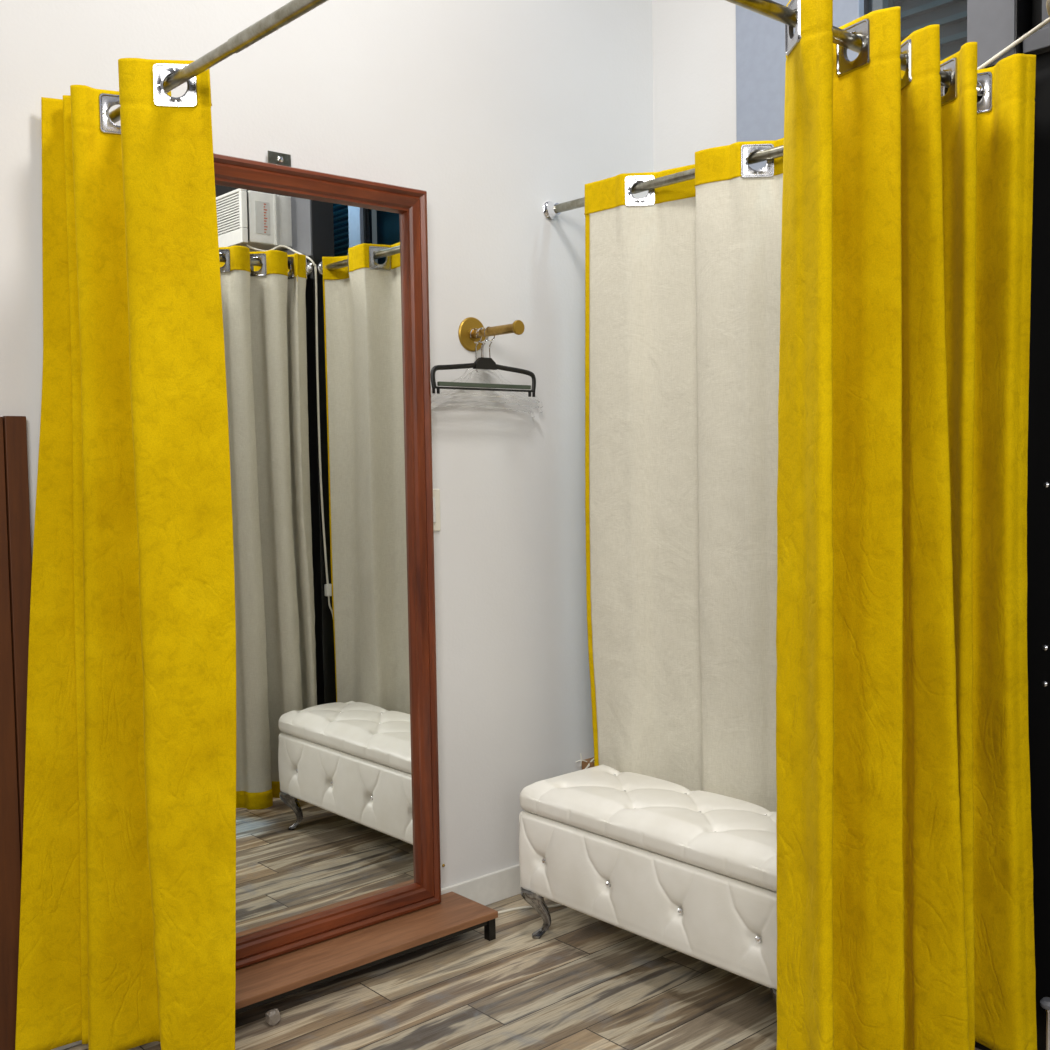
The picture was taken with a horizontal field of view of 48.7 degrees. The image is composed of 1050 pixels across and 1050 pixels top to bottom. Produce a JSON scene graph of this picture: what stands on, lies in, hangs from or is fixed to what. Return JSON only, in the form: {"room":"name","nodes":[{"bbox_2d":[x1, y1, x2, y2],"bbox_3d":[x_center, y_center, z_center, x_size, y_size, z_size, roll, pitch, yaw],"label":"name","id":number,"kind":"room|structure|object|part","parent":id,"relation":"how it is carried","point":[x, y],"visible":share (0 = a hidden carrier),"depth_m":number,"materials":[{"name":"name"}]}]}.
{"room":"store fitting room","nodes":[
{"label":"store fitting room","id":0,"kind":"room"},
{"bbox_2d":[0,0,653,888],"bbox_3d":[-1.547,-0.434,2.054,5.428,3.200,0.120,-4,4,-41],"label":"wall","id":1,"kind":"structure","parent":0,"point":[498,111],"depth_m":3.22,"materials":[{"name":"paint"}]},
{"bbox_2d":[109,0,327,123],"bbox_3d":[-0.480,-0.833,1.998,0.060,0.054,1.352,-4,4,-42],"label":"curtain rod","id":2,"kind":"object","parent":1,"relation":"attached to","point":[294,9],"visible":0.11,"depth_m":1.98,"materials":[{"name":"silver metal"}]},
{"bbox_2d":[15,58,236,1049],"bbox_3d":[-0.806,0.112,2.356,0.521,1.992,0.186,0,3,22],"label":"velvet curtain","id":3,"kind":"object","parent":2,"relation":"hanging from","point":[127,932],"visible":0.98,"depth_m":2.35,"materials":[{"name":"yellow fabric"}]},
{"bbox_2d":[51,864,520,1049],"bbox_3d":[-1.536,1.125,2.039,5.278,0.087,0.010,-4,4,-41],"label":"baseboard","id":4,"kind":"structure","parent":1,"relation":"attached to","point":[496,886],"depth_m":3.29,"materials":[{"name":"plastic"}]},
{"bbox_2d":[433,489,440,530],"bbox_3d":[-0.256,-0.039,3.121,0.071,0.114,0.010,-4,4,-41],"label":"light switch","id":5,"kind":"object","parent":1,"relation":"attached to","point":[436,492],"visible":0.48,"depth_m":3.13,"materials":[{"name":"beige plastic"}]},
{"bbox_2d":[458,317,524,351],"bbox_3d":[-0.081,-0.523,3.129,0.094,0.094,0.201,-4,4,-41],"label":"wall hook","id":6,"kind":"object","parent":1,"relation":"attached to","point":[470,323],"visible":0.97,"depth_m":3.18,"materials":[{"name":"gold metal"}]},
{"bbox_2d":[431,328,534,417],"bbox_3d":[-0.128,-0.419,3.196,0.408,0.242,0.009,-4,4,-41],"label":"clothes hanger","id":7,"kind":"object","parent":6,"relation":"hanging from","point":[528,410],"visible":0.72,"depth_m":3.21,"materials":[{"name":"clear plastic"}]},
{"bbox_2d":[431,326,535,396],"bbox_3d":[-0.108,-0.445,3.137,0.367,0.187,0.012,-4,4,-41],"label":"clothes hanger","id":8,"kind":"object","parent":6,"relation":"hanging from","point":[482,362],"visible":0.97,"depth_m":3.13,"materials":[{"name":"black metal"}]},
{"bbox_3d":[-0.107,-0.402,3.139,0.367,0.101,0.012,-4,4,-41],"label":"frame","id":9,"kind":"part","parent":8,"relation":"part of","materials":[{"name":"black plastic"}]},
{"bbox_2d":[431,328,542,412],"bbox_3d":[-0.105,-0.427,3.200,0.408,0.228,0.009,-4,4,-41],"label":"clothes hanger","id":10,"kind":"object","parent":6,"relation":"hanging from","point":[536,405],"visible":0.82,"depth_m":3.19,"materials":[{"name":"clear plastic"}]},
{"bbox_2d":[431,328,542,407],"bbox_3d":[-0.104,-0.433,3.185,0.408,0.214,0.009,-4,4,-41],"label":"clothes hanger","id":11,"kind":"object","parent":6,"relation":"hanging from","point":[468,370],"visible":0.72,"depth_m":3.18,"materials":[{"name":"clear plastic"}]},
{"bbox_2d":[576,753,593,769],"bbox_3d":[0.235,0.874,3.544,0.177,0.375,0.078,-4,4,-41],"label":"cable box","id":12,"kind":"object","parent":1,"relation":"attached to","point":[586,763],"visible":0.2,"depth_m":3.51,"materials":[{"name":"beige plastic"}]},
{"bbox_2d":[542,145,783,219],"bbox_3d":[0.504,-0.897,2.890,0.054,0.054,1.311,-4,4,-41],"label":"curtain rod","id":13,"kind":"object","parent":1,"relation":"attached to","point":[550,209],"visible":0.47,"depth_m":3.05,"materials":[{"name":"silver metal"}]},
{"bbox_2d":[584,138,783,811],"bbox_3d":[0.573,0.047,2.885,0.110,1.962,1.108,-4,4,-41],"label":"velvet curtain","id":14,"kind":"object","parent":13,"relation":"hanging from","point":[683,279],"visible":0.42,"depth_m":3.09,"materials":[{"name":"beige fabric"}]},
{"bbox_3d":[0.575,0.047,2.886,0.103,1.962,1.107,-4,4,-41],"label":"velvet panel","id":15,"kind":"part","parent":14,"relation":"part of","materials":[{"name":"yellow fabric"}]},
{"bbox_2d":[64,894,980,1049],"bbox_3d":[0.136,1.261,0.260,5.428,0.050,5.136,-4,4,-41],"label":"floor","id":16,"kind":"structure","parent":0,"point":[588,982],"depth_m":2.71,"materials":[{"name":"wood laminate planks"}]},
{"bbox_2d":[0,416,31,1049],"bbox_3d":[-1.245,0.469,2.263,0.572,1.365,0.018,-4,4,-41],"label":"wooden panel","id":17,"kind":"object","parent":16,"relation":"on","point":[15,533],"visible":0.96,"depth_m":2.41,"materials":[{"name":"brown wood"}]},
{"bbox_2d":[265,1008,280,1025],"bbox_3d":[-0.567,1.107,2.610,0.030,0.032,0.026,-4,4,-41],"label":"lump","id":18,"kind":"object","parent":16,"relation":"on","point":[273,1017],"visible":1,"depth_m":2.60,"materials":[{"name":"beige"}]},
{"bbox_2d":[235,892,497,1014],"bbox_3d":[-0.462,1.071,2.840,0.871,0.076,0.198,-4,4,-41],"label":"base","id":19,"kind":"object","parent":16,"relation":"on","point":[266,981],"visible":0.51,"depth_m":2.83,"materials":[{"name":"brown wood"}]},
{"bbox_2d":[213,151,440,968],"bbox_3d":[-0.537,0.069,2.835,0.747,1.928,0.062,-4,4,-41],"label":"mirror","id":20,"kind":"object","parent":19,"relation":"on","point":[324,276],"visible":0.73,"depth_m":2.88,"materials":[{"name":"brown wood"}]},
{"bbox_3d":[-0.551,-0.820,2.788,0.747,0.064,0.062,-4,4,-41],"label":"frame rail","id":21,"kind":"part","parent":20,"relation":"part of","materials":[{"name":"brown wood"}]},
{"bbox_3d":[-0.521,0.999,2.885,0.747,0.064,0.062,-4,4,-41],"label":"frame rail","id":22,"kind":"part","parent":20,"relation":"part of","materials":[{"name":"brown wood"}]},
{"bbox_3d":[-0.093,1.062,3.057,0.022,0.058,0.022,-4,4,-41],"label":"leg","id":23,"kind":"part","parent":19,"relation":"part of","materials":[{"name":"black paint"}]},
{"bbox_2d":[498,904,563,913],"bbox_3d":[-0.021,1.075,3.245,0.324,0.008,0.026,-2,3,-16],"label":"cable","id":24,"kind":"object","parent":16,"relation":"on","point":[556,905],"visible":0.5,"depth_m":3.26,"materials":[{"name":"beige plastic"}]},
{"bbox_2d":[519,765,776,1006],"bbox_3d":[0.391,0.885,2.841,0.351,0.419,0.892,-4,4,-41],"label":"storage bench","id":25,"kind":"object","parent":16,"relation":"on","point":[671,865],"visible":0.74,"depth_m":2.73,"materials":[{"name":"white leather"}]},
{"bbox_3d":[0.028,1.024,3.059,0.084,0.130,0.064,0,3,9],"label":"leg","id":26,"kind":"part","parent":25,"relation":"part of","materials":[{"name":"silver metal"}]},
{"bbox_3d":[0.387,0.717,2.832,0.320,0.083,0.877,-4,4,-41],"label":"lid","id":27,"kind":"part","parent":25,"relation":"part of","materials":[{"name":"white leather"}]},
{"bbox_3d":[0.555,1.047,2.461,0.064,0.130,0.084,-1,3,-1],"label":"leg","id":28,"kind":"part","parent":25,"relation":"part of","materials":[{"name":"silver metal"}]},
{"bbox_2d":[1027,51,1049,1049],"bbox_3d":[2.229,0.137,1.034,0.044,2.045,3.598,-4,4,-41],"label":"door","id":29,"kind":"structure","parent":16,"relation":"on","point":[1038,497],"depth_m":2.35,"materials":[{"name":"black paint"}]},
{"bbox_2d":[1040,997,1049,1049],"bbox_3d":[1.065,1.036,2.358,0.034,0.147,0.034,-4,4,-41],"label":"bolt","id":30,"kind":"object","parent":16,"relation":"on","point":[1045,1001],"visible":1,"depth_m":2.35,"materials":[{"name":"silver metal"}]},
{"bbox_3d":[1.065,1.044,2.359,0.028,0.130,0.028,-4,4,-41],"label":"stem","id":31,"kind":"part","parent":30,"relation":"part of","materials":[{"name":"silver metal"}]},
{"bbox_2d":[652,0,735,171],"bbox_3d":[2.130,-0.484,1.869,0.150,3.200,5.016,-4,4,-41],"label":"wall","id":32,"kind":"structure","parent":0,"point":[694,41],"depth_m":3.54,"materials":[{"name":"paint"}]},
{"bbox_2d":[736,0,872,169],"bbox_3d":[0.780,-1.138,3.267,0.070,2.000,0.410,-4,4,-41],"label":"wall","id":33,"kind":"structure","parent":32,"relation":"attached to","point":[760,39],"depth_m":3.32,"materials":[{"name":"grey paint"}]},
{"bbox_2d":[864,0,871,14],"bbox_3d":[1.073,-1.125,2.938,0.025,2.000,0.473,-4,4,-41],"label":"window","id":34,"kind":"structure","parent":32,"relation":"in","point":[867,3],"depth_m":3.09,"materials":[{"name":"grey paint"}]},
{"bbox_2d":[883,0,966,60],"bbox_3d":[1.147,-1.476,2.920,0.045,1.100,0.550,-4,4,-41],"label":"louvered shutter","id":35,"kind":"object","parent":32,"relation":"attached to","point":[951,15],"visible":0.02,"depth_m":3.01,"materials":[{"name":"grey"}]},
{"bbox_3d":[0.972,-1.482,3.104,0.025,1.100,0.018,-4,4,-41],"label":"rail","id":36,"kind":"part","parent":35,"relation":"part of","materials":[{"name":"grey"}]},
{"bbox_2d":[967,0,1031,1049],"bbox_3d":[0.976,-0.493,2.380,0.100,3.200,0.102,-4,4,-41],"label":"trim","id":37,"kind":"structure","parent":0,"point":[994,25],"depth_m":2.31,"materials":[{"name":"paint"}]},
{"bbox_2d":[725,0,982,102],"bbox_3d":[0.450,-0.845,1.931,1.261,0.054,0.054,-4,4,-41],"label":"curtain rod","id":38,"kind":"object","parent":37,"relation":"attached to","point":[771,9],"visible":0.48,"depth_m":1.93,"materials":[{"name":"silver metal"}]},
{"bbox_2d":[776,0,1036,1049],"bbox_3d":[0.707,0.099,2.158,0.659,1.994,0.207,-4,4,-41],"label":"velvet curtain","id":39,"kind":"object","parent":38,"relation":"hanging from","point":[905,908],"visible":0.96,"depth_m":2.13,"materials":[{"name":"yellow fabric"}]},
{"bbox_3d":[0.925,-1.504,2.295,0.006,1.170,0.098,-4,4,-41],"label":"plate","id":40,"kind":"part","parent":37,"relation":"part of","materials":[{"name":"grey paint"}]},
{"bbox_2d":[1023,27,1049,54],"bbox_3d":[2.207,-0.903,0.976,0.085,0.038,3.600,-4,4,-41],"label":"trim","id":41,"kind":"structure","parent":0,"point":[1037,43],"depth_m":2.28,"materials":[{"name":"grey paint"}]},
{"bbox_2d":[1032,0,1041,28],"bbox_3d":[2.203,-1.480,0.951,0.020,1.117,3.600,-4,4,-41],"label":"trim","id":42,"kind":"structure","parent":41,"relation":"attached to","point":[1036,4],"depth_m":2.31,"materials":[{"name":"black"}]},
{"bbox_2d":[1042,0,1049,28],"bbox_3d":[1.044,-1.529,2.234,0.022,1.117,0.080,-4,4,-41],"label":"trim","id":43,"kind":"structure","parent":41,"relation":"attached to","point":[1045,15],"depth_m":2.28,"materials":[{"name":"grey paint"}]},
{"bbox_3d":[1.180,-1.068,2.035,0.345,0.202,0.454,-4,4,-41],"label":"air conditioner","id":44,"kind":"object","parent":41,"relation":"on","visible":0},
{"bbox_2d":[977,0,1049,69],"bbox_3d":[0.973,-0.264,2.291,0.095,1.434,0.313,-2,3,-12],"label":"power cord","id":45,"kind":"object","parent":44,"relation":"attached to","point":[1047,20],"visible":0.24,"depth_m":2.27,"materials":[{"name":"beige plastic"}]}
]}

